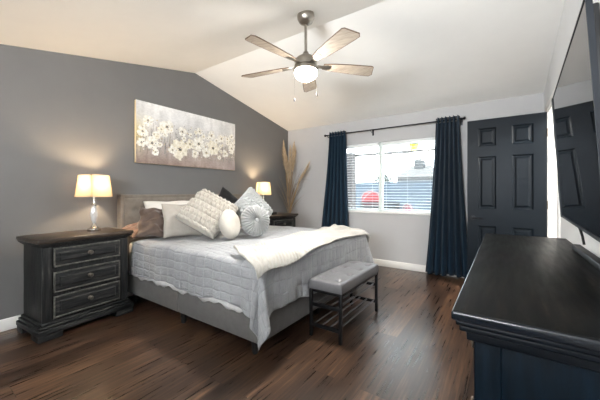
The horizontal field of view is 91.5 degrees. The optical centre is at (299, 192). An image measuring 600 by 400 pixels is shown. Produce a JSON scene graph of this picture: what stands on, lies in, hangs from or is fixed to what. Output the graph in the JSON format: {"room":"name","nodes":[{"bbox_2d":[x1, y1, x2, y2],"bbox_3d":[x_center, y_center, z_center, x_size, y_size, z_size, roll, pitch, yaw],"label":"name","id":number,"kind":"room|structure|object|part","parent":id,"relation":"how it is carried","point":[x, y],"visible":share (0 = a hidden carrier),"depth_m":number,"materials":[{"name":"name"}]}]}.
{"room":"bedroom","nodes":[
{"label":"bedroom","id":0,"kind":"room"},
{"bbox_2d":[0,44,287,319],"bbox_3d":[-2.103,-0.236,3.275,0.100,2.872,6.366,0,0,35],"label":"wall","id":1,"kind":"structure","parent":0,"point":[64,117],"depth_m":3.01,"materials":[{"name":"grey paint"}]},
{"bbox_2d":[0,292,132,331],"bbox_3d":[-2.056,1.147,3.242,0.016,0.105,6.366,0,0,35],"label":"baseboard","id":2,"kind":"structure","parent":1,"relation":"attached to","point":[6,324],"depth_m":2.54,"materials":[{"name":"white paint"}]},
{"bbox_2d":[134,99,234,170],"bbox_3d":[-1.487,-0.715,4.035,0.040,0.734,1.527,0,0,35],"label":"painting","id":3,"kind":"object","parent":1,"relation":"attached to","point":[163,135],"visible":1,"depth_m":3.86,"materials":[{"name":"fabric"}]},
{"bbox_2d":[0,266,473,399],"bbox_3d":[0.137,1.250,1.725,5.549,0.100,6.586,0,0,35],"label":"floor","id":4,"kind":"structure","parent":0,"point":[412,348],"depth_m":2.11,"materials":[{"name":"wood"}]},
{"bbox_2d":[16,227,133,343],"bbox_3d":[-2.071,0.790,2.741,0.476,0.820,0.761,0,0,30],"label":"nightstand","id":5,"kind":"object","parent":4,"relation":"on","point":[72,278],"visible":1,"depth_m":2.54,"materials":[{"name":"grey wood"}]},
{"bbox_3d":[-2.067,0.760,2.383,0.026,0.610,0.064,0,0,30],"label":"corner post","id":6,"kind":"part","parent":5,"relation":"part of","materials":[{"name":"grey wood"}]},
{"bbox_3d":[-2.075,0.436,2.743,0.448,0.040,0.741,0,0,30],"label":"cornice","id":7,"kind":"part","parent":5,"relation":"part of","materials":[{"name":"grey wood"}]},
{"bbox_3d":[-1.911,0.955,2.647,0.028,0.180,0.530,0,0,30],"label":"drawer","id":8,"kind":"part","parent":5,"relation":"part of","materials":[{"name":"grey wood"}]},
{"bbox_3d":[-1.911,0.750,2.647,0.028,0.170,0.530,0,0,30],"label":"drawer","id":9,"kind":"part","parent":5,"relation":"part of","materials":[{"name":"grey wood"}]},
{"bbox_3d":[-1.904,0.955,2.643,0.016,0.180,0.530,0,0,30],"label":"moulding","id":10,"kind":"part","parent":5,"relation":"part of","materials":[{"name":"black wood"}]},
{"bbox_3d":[-1.904,0.750,2.643,0.016,0.170,0.530,0,0,30],"label":"moulding","id":11,"kind":"part","parent":5,"relation":"part of","materials":[{"name":"black wood"}]},
{"bbox_3d":[-1.911,0.545,2.647,0.028,0.155,0.530,0,0,30],"label":"drawer","id":12,"kind":"part","parent":5,"relation":"part of","materials":[{"name":"grey wood"}]},
{"bbox_3d":[-1.904,0.545,2.643,0.016,0.155,0.530,0,0,30],"label":"moulding","id":13,"kind":"part","parent":5,"relation":"part of","materials":[{"name":"black wood"}]},
{"bbox_2d":[74,175,112,231],"bbox_3d":[-2.032,0.105,2.881,0.221,0.548,0.221,0,0,17],"label":"table lamp","id":14,"kind":"object","parent":5,"relation":"on","point":[93,186],"visible":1,"depth_m":2.82,"materials":[{"name":"white fabric"}]},
{"bbox_3d":[-2.032,-0.062,2.881,0.216,0.213,0.216,0,0,17],"label":"lamp shade","id":15,"kind":"part","parent":14,"relation":"part of","materials":[{"name":"beige fabric"}]},
{"bbox_3d":[-1.757,0.760,2.912,0.026,0.610,0.064,0,0,30],"label":"corner post","id":16,"kind":"part","parent":5,"relation":"part of","materials":[{"name":"grey wood"}]},
{"bbox_2d":[117,194,355,354],"bbox_3d":[-0.613,0.613,3.457,2.119,1.175,1.970,0,0,35],"label":"bed","id":17,"kind":"object","parent":4,"relation":"on","point":[221,314],"visible":0.12,"depth_m":2.60,"materials":[{"name":"beige fabric"}]},
{"bbox_3d":[-1.794,1.140,3.196,0.060,0.120,0.058,0,0,35],"label":"leg","id":18,"kind":"part","parent":17,"relation":"part of","materials":[{"name":"black plastic"}]},
{"bbox_3d":[-0.579,0.723,3.434,1.980,0.355,1.840,0,0,35],"label":"mattress","id":19,"kind":"part","parent":17,"relation":"part of","materials":[{"name":"grey fabric"}]},
{"bbox_3d":[-1.513,0.975,2.952,1.020,0.220,0.050,0,0,35],"label":"rail","id":20,"kind":"part","parent":17,"relation":"part of","materials":[{"name":"grey fabric"}]},
{"bbox_2d":[143,201,188,208],"bbox_3d":[-1.544,0.295,3.537,0.234,0.384,0.622,0,0,41],"label":"pillow","id":21,"kind":"object","parent":17,"relation":"on","point":[148,204],"visible":0.17,"depth_m":3.39,"materials":[{"name":"white fabric"}]},
{"bbox_3d":[-1.440,0.562,4.035,0.100,1.075,1.970,0,0,35],"label":"headboard","id":22,"kind":"part","parent":17,"relation":"part of","materials":[{"name":"beige fabric"}]},
{"bbox_3d":[-1.072,1.140,2.693,0.060,0.120,0.058,0,0,35],"label":"leg","id":23,"kind":"part","parent":17,"relation":"part of","materials":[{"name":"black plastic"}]},
{"bbox_3d":[-0.686,0.975,2.374,0.992,0.220,0.050,0,0,35],"label":"rail","id":24,"kind":"part","parent":17,"relation":"part of","materials":[{"name":"grey fabric"}]},
{"bbox_2d":[218,187,237,214],"bbox_3d":[-1.049,0.200,4.266,0.584,0.573,0.259,0,0,-32],"label":"throw pillow","id":25,"kind":"object","parent":17,"relation":"on","point":[224,193],"visible":0.27,"depth_m":4.27,"materials":[{"name":"black fabric"}]},
{"bbox_2d":[130,226,373,349],"bbox_3d":[-0.424,0.787,3.321,1.912,0.597,2.099,0,0,35],"label":"quilt","id":26,"kind":"object","parent":17,"relation":"on","point":[203,266],"visible":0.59,"depth_m":2.48,"materials":[{"name":"fabric"}]},
{"bbox_2d":[122,222,138,238],"bbox_3d":[-1.741,0.400,3.202,0.247,0.175,0.306,0,0,41],"label":"pillow","id":27,"kind":"object","parent":26,"relation":"on","point":[134,227],"visible":0.3,"depth_m":3.12,"materials":[{"name":"brown fabric"}]},
{"bbox_2d":[136,207,163,237],"bbox_3d":[-1.569,0.323,3.180,0.351,0.329,0.240,0,0,-19],"label":"pillow","id":28,"kind":"object","parent":26,"relation":"on","point":[151,222],"visible":0.73,"depth_m":3.10,"materials":[{"name":"brown fabric"}]},
{"bbox_2d":[161,204,201,238],"bbox_3d":[-1.307,0.306,3.231,0.401,0.362,0.194,0,0,-33],"label":"throw pillow","id":29,"kind":"object","parent":26,"relation":"on","point":[172,226],"visible":0.66,"depth_m":3.14,"materials":[{"name":"grey fabric"}]},
{"bbox_2d":[176,189,237,238],"bbox_3d":[-1.010,0.221,3.184,0.579,0.532,0.391,0,0,10],"label":"throw pillow","id":30,"kind":"object","parent":26,"relation":"on","point":[202,212],"visible":0.94,"depth_m":3.09,"materials":[{"name":"beige fabric"}]},
{"bbox_2d":[219,209,239,238],"bbox_3d":[-0.724,0.328,3.017,0.162,0.300,0.305,0,0,21],"label":"round pillow","id":31,"kind":"object","parent":26,"relation":"on","point":[229,222],"visible":1,"depth_m":2.93,"materials":[{"name":"white fabric"}]},
{"bbox_2d":[234,187,272,216],"bbox_3d":[-0.559,0.211,3.564,0.301,0.552,0.550,0,0,26],"label":"throw pillow","id":32,"kind":"object","parent":26,"relation":"on","point":[250,197],"visible":0.58,"depth_m":3.53,"materials":[{"name":"grey fabric"}]},
{"bbox_2d":[240,205,269,235],"bbox_3d":[-0.495,0.312,3.223,0.340,0.333,0.199,0,0,-30],"label":"round pillow","id":33,"kind":"object","parent":26,"relation":"on","point":[254,220],"visible":1,"depth_m":3.16,"materials":[{"name":"grey fabric"}]},
{"bbox_2d":[233,224,369,279],"bbox_3d":[0.106,0.526,2.964,0.552,0.214,2.101,0,0,35],"label":"throw blanket","id":34,"kind":"object","parent":26,"relation":"on","point":[284,251],"visible":0.99,"depth_m":2.49,"materials":[{"name":"white fabric"}]},
{"bbox_3d":[-0.334,1.140,2.178,0.060,0.120,0.058,0,0,35],"label":"leg","id":35,"kind":"part","parent":17,"relation":"part of","materials":[{"name":"black plastic"}]},
{"bbox_3d":[0.234,0.975,2.866,0.054,0.220,1.860,0,0,35],"label":"foot rail","id":36,"kind":"part","parent":17,"relation":"part of","materials":[{"name":"grey fabric"}]},
{"bbox_2d":[269,212,297,226],"bbox_3d":[-0.436,0.790,5.102,0.476,0.820,0.761,0,0,35],"label":"nightstand","id":37,"kind":"object","parent":4,"relation":"on","point":[280,219],"visible":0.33,"depth_m":4.99,"materials":[{"name":"grey wood"}]},
{"bbox_2d":[256,182,270,199],"bbox_3d":[-0.617,0.105,4.918,0.221,0.548,0.221,0,0,-20],"label":"table lamp","id":38,"kind":"object","parent":37,"relation":"on","point":[262,188],"visible":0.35,"depth_m":4.83,"materials":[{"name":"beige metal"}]},
{"bbox_3d":[-0.440,0.436,5.104,0.448,0.040,0.741,0,0,35],"label":"cornice","id":39,"kind":"part","parent":37,"relation":"part of","materials":[{"name":"grey wood"}]},
{"bbox_3d":[-0.284,0.545,4.996,0.028,0.155,0.530,0,0,35],"label":"drawer","id":40,"kind":"part","parent":37,"relation":"part of","materials":[{"name":"grey wood"}]},
{"bbox_2d":[276,140,309,212],"bbox_3d":[-0.077,0.079,5.485,0.662,2.242,0.363,0,0,35],"label":"pampas grass","id":41,"kind":"object","parent":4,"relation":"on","point":[289,171],"depth_m":5.59,"materials":[{"name":"tan dried pampas grass"},{"name":"matte dark ceramic"}]},
{"bbox_2d":[308,260,378,345],"bbox_3d":[0.433,0.959,2.700,0.310,0.481,0.825,0,0,35],"label":"bench","id":42,"kind":"object","parent":4,"relation":"on","point":[338,281],"visible":1,"depth_m":2.47,"materials":[{"name":"black metal"}]},
{"bbox_3d":[0.095,1.000,2.455,0.026,0.400,0.026,0,0,35],"label":"leg","id":43,"kind":"part","parent":42,"relation":"part of","materials":[{"name":"black metal"}]},
{"bbox_3d":[0.207,1.100,2.377,0.250,0.028,0.020,0,0,35],"label":"rail","id":44,"kind":"part","parent":42,"relation":"part of","materials":[{"name":"black metal"}]},
{"bbox_3d":[0.207,0.930,2.377,0.250,0.028,0.020,0,0,35],"label":"rail","id":45,"kind":"part","parent":42,"relation":"part of","materials":[{"name":"black metal"}]},
{"bbox_3d":[0.320,1.000,2.299,0.026,0.400,0.026,0,0,35],"label":"leg","id":46,"kind":"part","parent":42,"relation":"part of","materials":[{"name":"black metal"}]},
{"bbox_3d":[0.433,0.759,2.700,0.310,0.081,0.825,0,0,35],"label":"seat","id":47,"kind":"part","parent":42,"relation":"part of","materials":[{"name":"grey leather"}]},
{"bbox_3d":[0.433,0.813,2.700,0.296,0.024,0.811,0,0,35],"label":"seat frame","id":48,"kind":"part","parent":42,"relation":"part of","materials":[{"name":"black metal"}]},
{"bbox_3d":[0.659,1.100,3.024,0.250,0.028,0.020,0,0,35],"label":"rail","id":49,"kind":"part","parent":42,"relation":"part of","materials":[{"name":"black metal"}]},
{"bbox_3d":[0.771,1.000,2.946,0.026,0.400,0.026,0,0,35],"label":"leg","id":50,"kind":"part","parent":42,"relation":"part of","materials":[{"name":"black metal"}]},
{"bbox_2d":[451,233,599,399],"bbox_3d":[1.163,0.750,1.455,0.487,0.900,1.882,0,0,35],"label":"dresser","id":51,"kind":"object","parent":4,"relation":"on","point":[528,307],"depth_m":0.82,"materials":[{"name":"black wood"}]},
{"bbox_3d":[0.543,0.766,0.845,0.065,0.688,0.063,0,0,35],"label":"corner post","id":52,"kind":"part","parent":51,"relation":"part of","materials":[{"name":"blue wood"}]},
{"bbox_3d":[1.162,0.390,1.456,0.465,0.060,1.862,0,0,35],"label":"cornice","id":53,"kind":"part","parent":51,"relation":"part of","materials":[{"name":"black wood"}]},
{"bbox_3d":[1.403,0.315,1.411,0.036,0.029,0.680,0,0,35],"label":"power strip","id":54,"kind":"part","parent":51,"relation":"part of","materials":[{"name":"black wood"}]},
{"bbox_2d":[0,0,564,130],"bbox_3d":[-0.427,-1.553,2.118,4.174,0.695,6.586,0,0,35],"label":"ceiling","id":55,"kind":"structure","parent":0,"point":[423,55],"depth_m":2.95,"materials":[{"name":"paint"}]},
{"bbox_2d":[241,10,373,101],"bbox_3d":[0.020,-1.211,2.602,1.266,0.792,1.249,0,0,35],"label":"ceiling fan","id":56,"kind":"object","parent":55,"relation":"hanging from","point":[305,69],"visible":1,"depth_m":2.55,"materials":[{"name":"silver metal"}]},
{"bbox_3d":[-0.324,-1.144,2.800,0.496,0.036,0.143,0,0,24],"label":"blade","id":57,"kind":"part","parent":56,"relation":"part of","materials":[{"name":"grey wood"}]},
{"bbox_3d":[-0.225,-1.144,2.325,0.143,0.036,0.496,0,0,42],"label":"blade","id":58,"kind":"part","parent":56,"relation":"part of","materials":[{"name":"grey wood"}]},
{"bbox_3d":[0.052,-1.048,2.630,0.208,0.085,0.208,0,0,35],"label":"lamp shade","id":59,"kind":"part","parent":56,"relation":"part of","materials":[{"name":"white glass"}]},
{"bbox_3d":[0.097,-1.144,3.040,0.143,0.036,0.496,0,0,6],"label":"blade","id":60,"kind":"part","parent":56,"relation":"part of","materials":[{"name":"grey wood"}]},
{"bbox_3d":[0.257,-1.144,2.272,0.143,0.036,0.496,0,0,-30],"label":"blade","id":61,"kind":"part","parent":56,"relation":"part of","materials":[{"name":"grey wood"}]},
{"bbox_3d":[0.456,-1.144,2.714,0.496,0.036,0.143,0,0,-12],"label":"blade","id":62,"kind":"part","parent":56,"relation":"part of","materials":[{"name":"grey wood"}]},
{"bbox_2d":[288,92,543,264],"bbox_3d":[1.423,-0.015,4.770,4.174,2.430,0.120,0,0,35],"label":"wall","id":63,"kind":"structure","parent":0,"point":[393,237],"depth_m":4.71,"materials":[{"name":"grey paint"}]},
{"bbox_2d":[348,141,429,215],"bbox_3d":[1.305,-0.238,4.833,1.870,1.164,0.134,0,0,35],"label":"window","id":64,"kind":"structure","parent":63,"relation":"in","point":[380,145],"depth_m":4.82,"materials":[{"name":"white plastic"}]},
{"bbox_2d":[346,143,378,211],"bbox_3d":[0.931,-0.251,5.073,0.898,1.135,0.050,0,0,35],"label":"window blind","id":65,"kind":"object","parent":64,"relation":"attached to","point":[369,145],"visible":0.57,"depth_m":4.93,"materials":[{"name":"white plastic"}]},
{"bbox_3d":[1.205,-0.234,4.854,0.002,1.072,0.002,0,0,35],"label":"ladder cord","id":66,"kind":"part","parent":65,"relation":"part of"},
{"bbox_3d":[1.291,0.331,4.813,1.870,0.026,0.084,0,0,35],"label":"sill","id":67,"kind":"part","parent":64,"relation":"part of","materials":[{"name":"white paint"}]},
{"bbox_2d":[381,137,434,213],"bbox_3d":[1.678,-0.251,4.546,0.846,1.135,0.059,0,0,35],"label":"window blind","id":68,"kind":"object","parent":64,"relation":"attached to","point":[422,140],"visible":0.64,"depth_m":4.53,"materials":[{"name":"white plastic"}]},
{"bbox_3d":[1.681,0.310,4.551,0.838,0.014,0.048,0,0,35],"label":"rail","id":69,"kind":"part","parent":68,"relation":"part of","materials":[{"name":"white plastic"}]},
{"bbox_3d":[1.667,-0.234,4.531,0.002,1.072,0.002,0,0,35],"label":"ladder cord","id":70,"kind":"part","parent":68,"relation":"part of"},
{"bbox_2d":[324,116,465,137],"bbox_3d":[1.374,-0.989,4.653,2.224,0.097,0.127,0,0,35],"label":"curtain rod","id":71,"kind":"object","parent":63,"relation":"attached to","point":[464,117],"visible":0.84,"depth_m":4.48,"materials":[{"name":"brown metal"}]},
{"bbox_2d":[321,130,348,226],"bbox_3d":[0.580,0.048,5.157,0.634,2.228,0.133,0,0,35],"label":"curtain","id":72,"kind":"object","parent":71,"relation":"hanging from","point":[335,208],"visible":0.76,"depth_m":5.09,"materials":[{"name":"blue fabric"}]},
{"bbox_2d":[425,115,466,278],"bbox_3d":[2.061,0.059,4.118,0.570,2.250,0.137,0,0,35],"label":"curtain","id":73,"kind":"object","parent":71,"relation":"hanging from","point":[447,240],"visible":1,"depth_m":4.09,"materials":[{"name":"blue fabric"}]},
{"bbox_2d":[373,258,463,277],"bbox_3d":[1.376,1.147,4.720,3.954,0.105,0.016,0,0,35],"label":"baseboard","id":74,"kind":"structure","parent":63,"relation":"attached to","point":[393,264],"depth_m":4.56,"materials":[{"name":"white paint"}]},
{"bbox_2d":[467,112,547,274],"bbox_3d":[2.406,0.150,3.428,0.781,2.076,0.095,0,0,35],"label":"door","id":75,"kind":"structure","parent":63,"relation":"in","point":[507,156],"depth_m":3.43,"materials":[{"name":"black paint"}]},
{"bbox_3d":[2.159,0.315,3.579,0.135,0.060,0.059,0,0,35],"label":"handle","id":76,"kind":"part","parent":75,"relation":"part of","materials":[{"name":"black metal"}]},
{"bbox_3d":[2.277,-0.670,3.555,0.185,0.220,0.034,0,0,35],"label":"panel","id":77,"kind":"part","parent":75,"relation":"part of","materials":[{"name":"blue paint"}]},
{"bbox_3d":[2.277,-0.117,3.555,0.185,0.635,0.034,0,0,35],"label":"panel","id":78,"kind":"part","parent":75,"relation":"part of","materials":[{"name":"blue paint"}]},
{"bbox_3d":[2.277,0.705,3.555,0.185,0.590,0.034,0,0,35],"label":"panel","id":79,"kind":"part","parent":75,"relation":"part of","materials":[{"name":"blue paint"}]},
{"bbox_3d":[2.558,-0.670,3.358,0.198,0.220,0.034,0,0,35],"label":"panel","id":80,"kind":"part","parent":75,"relation":"part of","materials":[{"name":"blue paint"}]},
{"bbox_3d":[2.558,-0.117,3.358,0.198,0.635,0.034,0,0,35],"label":"panel","id":81,"kind":"part","parent":75,"relation":"part of","materials":[{"name":"blue paint"}]},
{"bbox_3d":[2.558,0.705,3.358,0.198,0.590,0.034,0,0,35],"label":"panel","id":82,"kind":"part","parent":75,"relation":"part of","materials":[{"name":"blue paint"}]},
{"bbox_2d":[544,0,599,257],"bbox_3d":[1.230,-0.236,0.950,0.120,2.872,6.366,0,0,35],"label":"wall","id":83,"kind":"structure","parent":0,"point":[571,8],"depth_m":2.31,"materials":[{"name":"white paint"}]},
{"bbox_2d":[545,84,560,237],"bbox_3d":[2.566,0.113,2.877,0.142,2.175,0.945,0,0,35],"label":"trim","id":84,"kind":"structure","parent":83,"relation":"attached to","point":[553,211],"depth_m":3.20,"materials":[{"name":"white paint"}]},
{"bbox_2d":[551,0,599,244],"bbox_3d":[1.345,-0.169,1.411,0.118,0.912,1.336,0,0,37],"label":"television","id":85,"kind":"object","parent":83,"relation":"attached to","point":[575,101],"visible":1,"depth_m":1.12,"materials":[{"name":"black plastic"}]},
{"bbox_3d":[1.533,0.189,1.607,0.023,0.196,0.053,0,0,-31],"label":"power cord","id":86,"kind":"part","parent":85,"relation":"part of","materials":[{"name":"black plastic"}]},
{"label":"outside","id":87,"kind":"structure","parent":0,"visible":0},
{"bbox_3d":[14.438,1.270,29.436,70.000,0.100,55.194,0,0,35],"label":"ground","id":88,"kind":"structure","parent":87,"visible":0},
{"bbox_2d":[347,153,355,208],"bbox_3d":[1.320,0.090,7.870,0.280,2.260,0.260,0,0,35],"label":"patio post","id":89,"kind":"object","parent":88,"relation":"on","point":[351,178],"visible":0.36,"depth_m":7.74,"materials":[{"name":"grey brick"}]},
{"bbox_2d":[360,202,399,209],"bbox_3d":[1.969,0.723,6.948,0.920,0.995,0.510,0,0,35],"label":"bench","id":90,"kind":"object","parent":88,"relation":"on","point":[362,203],"visible":0.34,"depth_m":6.77,"materials":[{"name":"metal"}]},
{"bbox_2d":[361,190,378,208],"bbox_3d":[1.696,0.352,6.975,0.462,0.791,0.118,0,0,35],"label":"cushion","id":91,"kind":"object","parent":90,"relation":"on","point":[365,196],"visible":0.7,"depth_m":6.94,"materials":[{"name":"red fabric"}]},
{"bbox_2d":[373,174,393,182],"bbox_3d":[5.768,-0.022,20.315,1.533,2.652,1.446,0,0,35],"label":"tree","id":92,"kind":"object","parent":88,"relation":"on","point":[386,175],"visible":0.37,"depth_m":20.11,"materials":[{"name":"green plant"}]},
{"bbox_2d":[356,181,432,211],"bbox_3d":[3.847,0.445,9.009,24.000,1.550,0.180,0,0,35],"label":"fence","id":93,"kind":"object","parent":88,"relation":"on","point":[416,204],"depth_m":9.32,"materials":[{"name":"blue wood"}]},
{"bbox_2d":[394,159,432,181],"bbox_3d":[12.568,-1.050,30.250,4.200,4.700,4.400,0,0,35],"label":"house","id":94,"kind":"structure","parent":88,"relation":"on","point":[423,172],"depth_m":29.18,"materials":[{"name":"white"}]},
{"bbox_3d":[2.447,0.853,6.566,0.300,0.735,0.330,0,0,35],"label":"storage box","id":95,"kind":"object","parent":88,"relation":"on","visible":0},
{"bbox_2d":[402,203,412,210],"bbox_3d":[2.405,0.364,6.541,0.222,0.231,0.118,0,0,35],"label":"cushion","id":96,"kind":"object","parent":95,"relation":"on","point":[409,205],"visible":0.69,"depth_m":6.51,"materials":[{"name":"pink fabric"}]},
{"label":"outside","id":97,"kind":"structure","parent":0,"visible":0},
{"bbox_2d":[347,141,434,153],"bbox_3d":[2.290,-1.288,5.905,11.000,0.525,2.694,0,0,35],"label":"roof","id":98,"kind":"structure","parent":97,"point":[428,145],"depth_m":7.25,"materials":[{"name":"white"}]},
{"bbox_2d":[356,148,434,156],"bbox_3d":[2.998,-0.988,6.919,10.000,0.075,0.060,0,0,35],"label":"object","id":99,"kind":"object","parent":98,"relation":"attached to","point":[431,149],"visible":0.19,"depth_m":7.26,"materials":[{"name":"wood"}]},
{"bbox_2d":[385,142,434,150],"bbox_3d":[2.317,-1.060,5.943,1.123,0.430,1.123,0,0,-22],"label":"patio ceiling fan","id":100,"kind":"object","parent":98,"relation":"attached to","point":[416,145],"visible":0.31,"depth_m":5.88,"materials":[{"name":"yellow glass"}]},
{"bbox_3d":[2.317,-0.905,5.943,0.200,0.120,0.200,0,0,35],"label":"lamp shade","id":101,"kind":"part","parent":100,"relation":"part of","materials":[{"name":"yellow glass"}]}
]}

